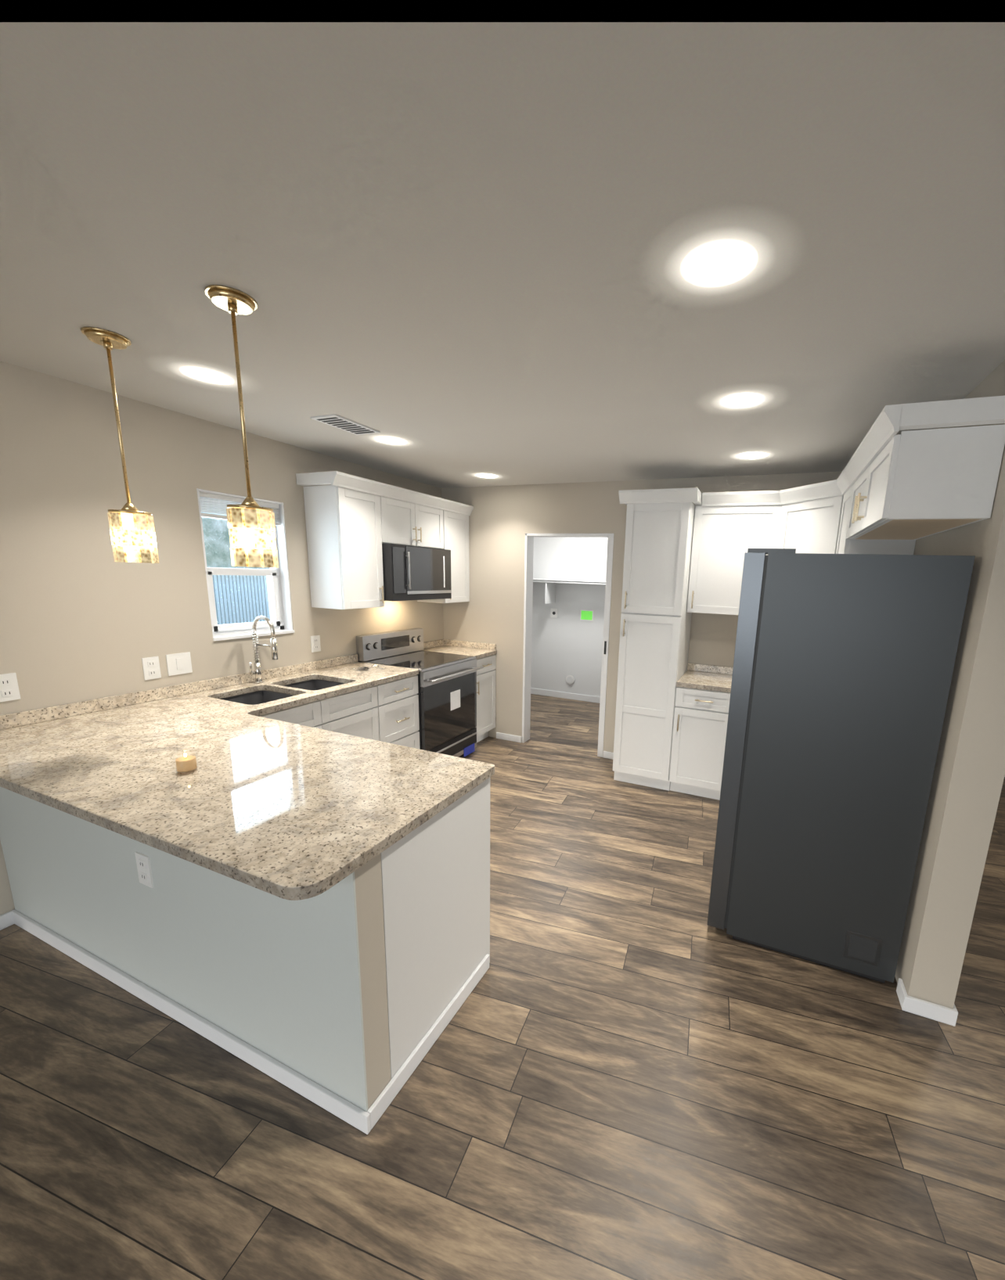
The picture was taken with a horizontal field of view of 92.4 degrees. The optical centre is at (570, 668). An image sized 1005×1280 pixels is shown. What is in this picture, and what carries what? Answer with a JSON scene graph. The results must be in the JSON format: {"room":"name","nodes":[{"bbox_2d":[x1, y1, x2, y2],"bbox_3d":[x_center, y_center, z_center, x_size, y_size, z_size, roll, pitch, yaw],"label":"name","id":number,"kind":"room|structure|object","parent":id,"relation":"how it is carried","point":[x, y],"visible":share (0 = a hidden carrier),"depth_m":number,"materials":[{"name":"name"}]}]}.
{"room":"kitchen","nodes":[
{"label":"kitchen","id":0,"kind":"room"},
{"bbox_2d":[0,786,390,1111],"bbox_3d":[-1.559,0.847,1.796,2.112,0.874,0.101,6,12,21],"label":"wall","id":1,"kind":"structure","parent":0,"point":[302,983],"depth_m":1.58,"materials":[{"name":"paint"}]},
{"bbox_2d":[134,851,154,888],"label":"outlet plates","id":2,"kind":"object","parent":1,"relation":"attached to","point":[142,861],"depth_m":1.69,"materials":[{"name":"plastic"}]},
{"bbox_2d":[0,361,443,915],"bbox_3d":[-2.366,-0.143,2.573,0.150,2.463,9.200,6,12,21],"label":"wall","id":3,"kind":"structure","parent":0,"point":[77,623],"depth_m":2.43,"materials":[{"name":"paint"}]},
{"bbox_2d":[0,672,20,701],"label":"outlet plates","id":4,"kind":"object","parent":3,"relation":"attached to","point":[9,690],"depth_m":2.11,"materials":[{"name":"plastic"}]},
{"bbox_2d":[141,656,161,679],"label":"outlet plates","id":5,"kind":"object","parent":3,"relation":"attached to","point":[150,665],"depth_m":2.60,"materials":[{"name":"plastic"}]},
{"bbox_2d":[165,651,192,675],"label":"light switch","id":6,"kind":"object","parent":3,"relation":"attached to","point":[178,663],"depth_m":2.72,"materials":[{"name":"plastic"}]},
{"bbox_2d":[196,488,294,640],"bbox_3d":[-2.098,-0.648,3.066,0.142,0.876,0.535,6,12,21],"label":"window","id":7,"kind":"structure","parent":3,"relation":"in","point":[278,581],"depth_m":3.23,"materials":[{"name":"white plastic"}]},
{"bbox_2d":[198,491,280,525],"bbox_3d":[-2.071,-0.996,2.991,0.039,0.137,0.505,6,12,21],"label":"window blind","id":8,"kind":"object","parent":7,"relation":"attached to","point":[202,494],"depth_m":2.87,"materials":[{"name":"white plastic"}]},
{"bbox_2d":[0,639,496,729],"bbox_3d":[-1.671,0.028,3.313,0.627,0.061,3.377,6,12,21],"label":"backsplash","id":9,"kind":"structure","parent":3,"relation":"attached to","point":[8,720],"depth_m":2.67,"materials":[{"name":"stone"}]},
{"bbox_2d":[310,635,320,652],"label":"outlet plates","id":10,"kind":"object","parent":3,"relation":"attached to","point":[314,640],"depth_m":3.54,"materials":[{"name":"plastic"}]},
{"bbox_2d":[295,471,473,609],"bbox_3d":[-1.421,-0.998,4.004,0.371,0.910,1.592,6,12,21],"label":"upper cabinet","id":11,"kind":"object","parent":3,"relation":"attached to","point":[348,520],"visible":0.91,"depth_m":3.47,"materials":[{"name":"white wood"}]},
{"bbox_2d":[381,543,451,600],"bbox_3d":[-1.393,-0.810,4.047,0.431,0.433,0.744,6,12,21],"label":"microwave","id":12,"kind":"object","parent":11,"relation":"attached to","point":[410,573],"visible":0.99,"depth_m":3.88,"materials":[{"name":"black plastic"}]},
{"bbox_2d":[0,21,1004,488],"bbox_3d":[0.244,-1.087,1.320,6.100,0.050,9.600,6,12,21],"label":"ceiling","id":13,"kind":"structure","parent":0,"point":[529,253],"depth_m":1.14,"materials":[{"name":"paint"}]},
{"bbox_2d":[80,327,158,563],"bbox_3d":[-1.704,-0.816,1.815,0.132,0.806,0.132,6,12,21],"label":"pendant light","id":14,"kind":"object","parent":13,"relation":"hanging from","point":[132,533],"visible":1,"depth_m":1.82,"materials":[{"name":"yellow glass"}]},
{"bbox_2d":[204,284,278,568],"bbox_3d":[-1.050,-0.739,1.536,0.132,0.806,0.132,6,12,21],"label":"pendant light","id":15,"kind":"object","parent":13,"relation":"hanging from","point":[250,546],"visible":1,"depth_m":1.53,"materials":[{"name":"yellow glass"}]},
{"bbox_2d":[310,413,380,435],"bbox_3d":[-1.272,-1.381,2.708,0.180,0.009,0.320,6,12,21],"label":"ceiling vent","id":16,"kind":"object","parent":13,"relation":"in","point":[334,420],"visible":1,"depth_m":2.68,"materials":[{"name":"white metal"}]},
{"bbox_2d":[0,693,1004,1279],"bbox_3d":[0.157,1.378,1.800,6.100,0.050,9.600,6,12,21],"label":"floor","id":17,"kind":"structure","parent":0,"point":[630,1087],"depth_m":1.50,"materials":[{"name":"brown wood"}]},
{"bbox_2d":[219,654,496,748],"bbox_3d":[-1.506,0.457,3.804,0.662,0.875,2.497,6,12,21],"label":"base cabinet","id":18,"kind":"object","parent":17,"relation":"on","point":[388,712],"visible":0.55,"depth_m":3.41,"materials":[{"name":"white wood"}]},
{"bbox_2d":[422,644,496,658],"bbox_3d":[-1.106,-0.166,4.678,0.634,0.038,0.399,6,12,21],"label":"countertop","id":19,"kind":"structure","parent":18,"relation":"on","point":[479,653],"depth_m":4.63,"materials":[{"name":"stone"}]},
{"bbox_2d":[355,628,479,757],"bbox_3d":[-1.295,0.261,4.199,0.724,1.125,0.746,6,12,21],"label":"range","id":20,"kind":"object","parent":17,"relation":"on","point":[447,682],"visible":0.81,"depth_m":4.07,"materials":[{"name":"black metal"}]},
{"bbox_2d":[380,777,489,1079],"bbox_3d":[-1.420,0.786,2.130,2.112,0.875,0.626,6,12,21],"label":"peninsula end panel","id":21,"kind":"object","parent":17,"relation":"on","point":[436,878],"visible":0.17,"depth_m":1.66,"materials":[{"name":"white wood"}]},
{"bbox_2d":[0,661,494,900],"bbox_3d":[-1.195,0.251,2.521,2.132,0.038,2.222,6,12,21],"label":"countertop","id":22,"kind":"structure","parent":21,"relation":"on","point":[283,810],"depth_m":1.69,"materials":[{"name":"stone"}]},
{"bbox_2d":[175,752,197,772],"bbox_3d":[-1.407,0.340,1.746,0.072,0.067,0.072,6,12,21],"label":"candle","id":23,"kind":"object","parent":22,"relation":"on","point":[186,763],"visible":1,"depth_m":1.73,"materials":[{"name":"beige wax"}]},
{"bbox_2d":[249,615,278,683],"bbox_3d":[-1.951,-0.114,3.005,0.214,0.438,0.103,6,12,21],"label":"faucet","id":24,"kind":"object","parent":22,"relation":"on","point":[257,667],"visible":1,"depth_m":3.02,"materials":[{"name":"silver metal"}]},
{"bbox_2d":[220,679,344,704],"bbox_3d":[-1.783,0.256,3.029,0.434,0.200,0.754,6,12,21],"label":"sink","id":25,"kind":"object","parent":22,"relation":"in","point":[258,697],"visible":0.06,"depth_m":3.06,"materials":[{"name":"metal"}]},
{"bbox_2d":[612,487,701,791],"bbox_3d":[0.673,-0.191,3.839,0.560,2.285,0.573,6,12,21],"label":"pantry cabinet","id":26,"kind":"object","parent":17,"relation":"on","point":[656,623],"visible":0.95,"depth_m":3.60,"materials":[{"name":"white wood"}]},
{"bbox_2d":[668,686,729,800],"bbox_3d":[1.444,0.588,3.667,1.247,0.875,0.558,6,12,21],"label":"base cabinet","id":27,"kind":"object","parent":17,"relation":"on","point":[700,717],"visible":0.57,"depth_m":3.60,"materials":[{"name":"white wood"}]},
{"bbox_2d":[675,670,732,692],"bbox_3d":[1.466,0.136,3.593,1.247,0.038,0.529,6,12,21],"label":"countertop","id":28,"kind":"structure","parent":27,"relation":"on","point":[692,679],"depth_m":3.62,"materials":[{"name":"stone"}]},
{"bbox_2d":[706,548,974,983],"bbox_3d":[1.204,0.355,2.395,0.765,1.801,0.904,6,12,21],"label":"refrigerator","id":29,"kind":"object","parent":17,"relation":"on","point":[843,663],"visible":1,"depth_m":1.96,"materials":[{"name":"metal"}]},
{"bbox_2d":[530,536,607,697],"bbox_3d":[0.026,-0.625,5.484,2.050,2.463,1.830,6,12,21],"label":"wall","id":30,"kind":"structure","parent":0,"point":[564,645],"depth_m":6.38,"materials":[{"name":"paint"}]},
{"bbox_2d":[532,578,605,604],"bbox_3d":[0.235,-0.959,6.054,1.910,0.315,0.318,6,12,21],"label":"shelf","id":31,"kind":"object","parent":30,"relation":"attached to","point":[550,584],"visible":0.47,"depth_m":6.13,"materials":[{"name":"white wood"}]},
{"bbox_2d":[550,607,593,683],"bbox_3d":[-0.009,-0.295,6.439,0.615,1.022,0.021,6,12,21],"label":"boxes","id":32,"kind":"object","parent":30,"relation":"attached to","point":[587,615],"visible":1,"depth_m":6.31,"materials":[{"name":"plastic"}]},
{"bbox_2d":[441,471,841,755],"bbox_3d":[0.513,-0.369,4.257,3.901,2.463,0.120,6,12,21],"label":"wall","id":33,"kind":"structure","parent":0,"point":[500,519],"depth_m":4.41,"materials":[{"name":"paint"}]},
{"bbox_2d":[521,533,614,757],"bbox_3d":[-0.038,-0.221,4.517,0.858,2.036,0.142,6,12,21],"label":"door frame","id":34,"kind":"structure","parent":33,"relation":"attached to","point":[529,537],"depth_m":4.47,"materials":[{"name":"white wood"}]},
{"bbox_2d":[686,662,733,674],"bbox_3d":[1.564,0.045,3.816,1.247,0.061,0.019,6,12,21],"label":"backsplash","id":35,"kind":"structure","parent":33,"relation":"attached to","point":[691,666],"depth_m":3.97,"materials":[{"name":"stone"}]},
{"bbox_2d":[894,359,1004,1008],"bbox_3d":[2.096,-0.108,3.204,0.148,2.463,3.387,6,12,21],"label":"wall","id":36,"kind":"structure","parent":0,"point":[968,772],"depth_m":1.75,"materials":[{"name":"paint"}]},
{"bbox_2d":[686,395,1004,614],"bbox_3d":[1.222,-0.682,2.745,1.247,0.865,1.991,6,12,21],"label":"upper cabinet","id":37,"kind":"object","parent":36,"relation":"attached to","point":[894,491],"visible":0.74,"depth_m":2.08,"materials":[{"name":"white wood"}]},
{"label":"outside","id":38,"kind":"structure","parent":0,"visible":0},
{"bbox_2d":[201,500,269,624],"bbox_3d":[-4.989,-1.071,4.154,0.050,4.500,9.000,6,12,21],"label":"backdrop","id":39,"kind":"structure","parent":38,"point":[239,598],"depth_m":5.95,"materials":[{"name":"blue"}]},
{"bbox_3d":[0.233,0.161,1.483,5.820,2.463,9.320,6,12,21],"label":"wall","id":40,"kind":"structure","parent":0,"visible":0},
{"bbox_2d":[0,687,1004,1134],"bbox_3d":[0.201,1.331,1.691,5.550,0.086,9.050,6,12,21],"label":"baseboard","id":41,"kind":"structure","parent":40,"relation":"attached to","point":[363,1120],"depth_m":1.75,"materials":[{"name":"white wood"}]}
]}

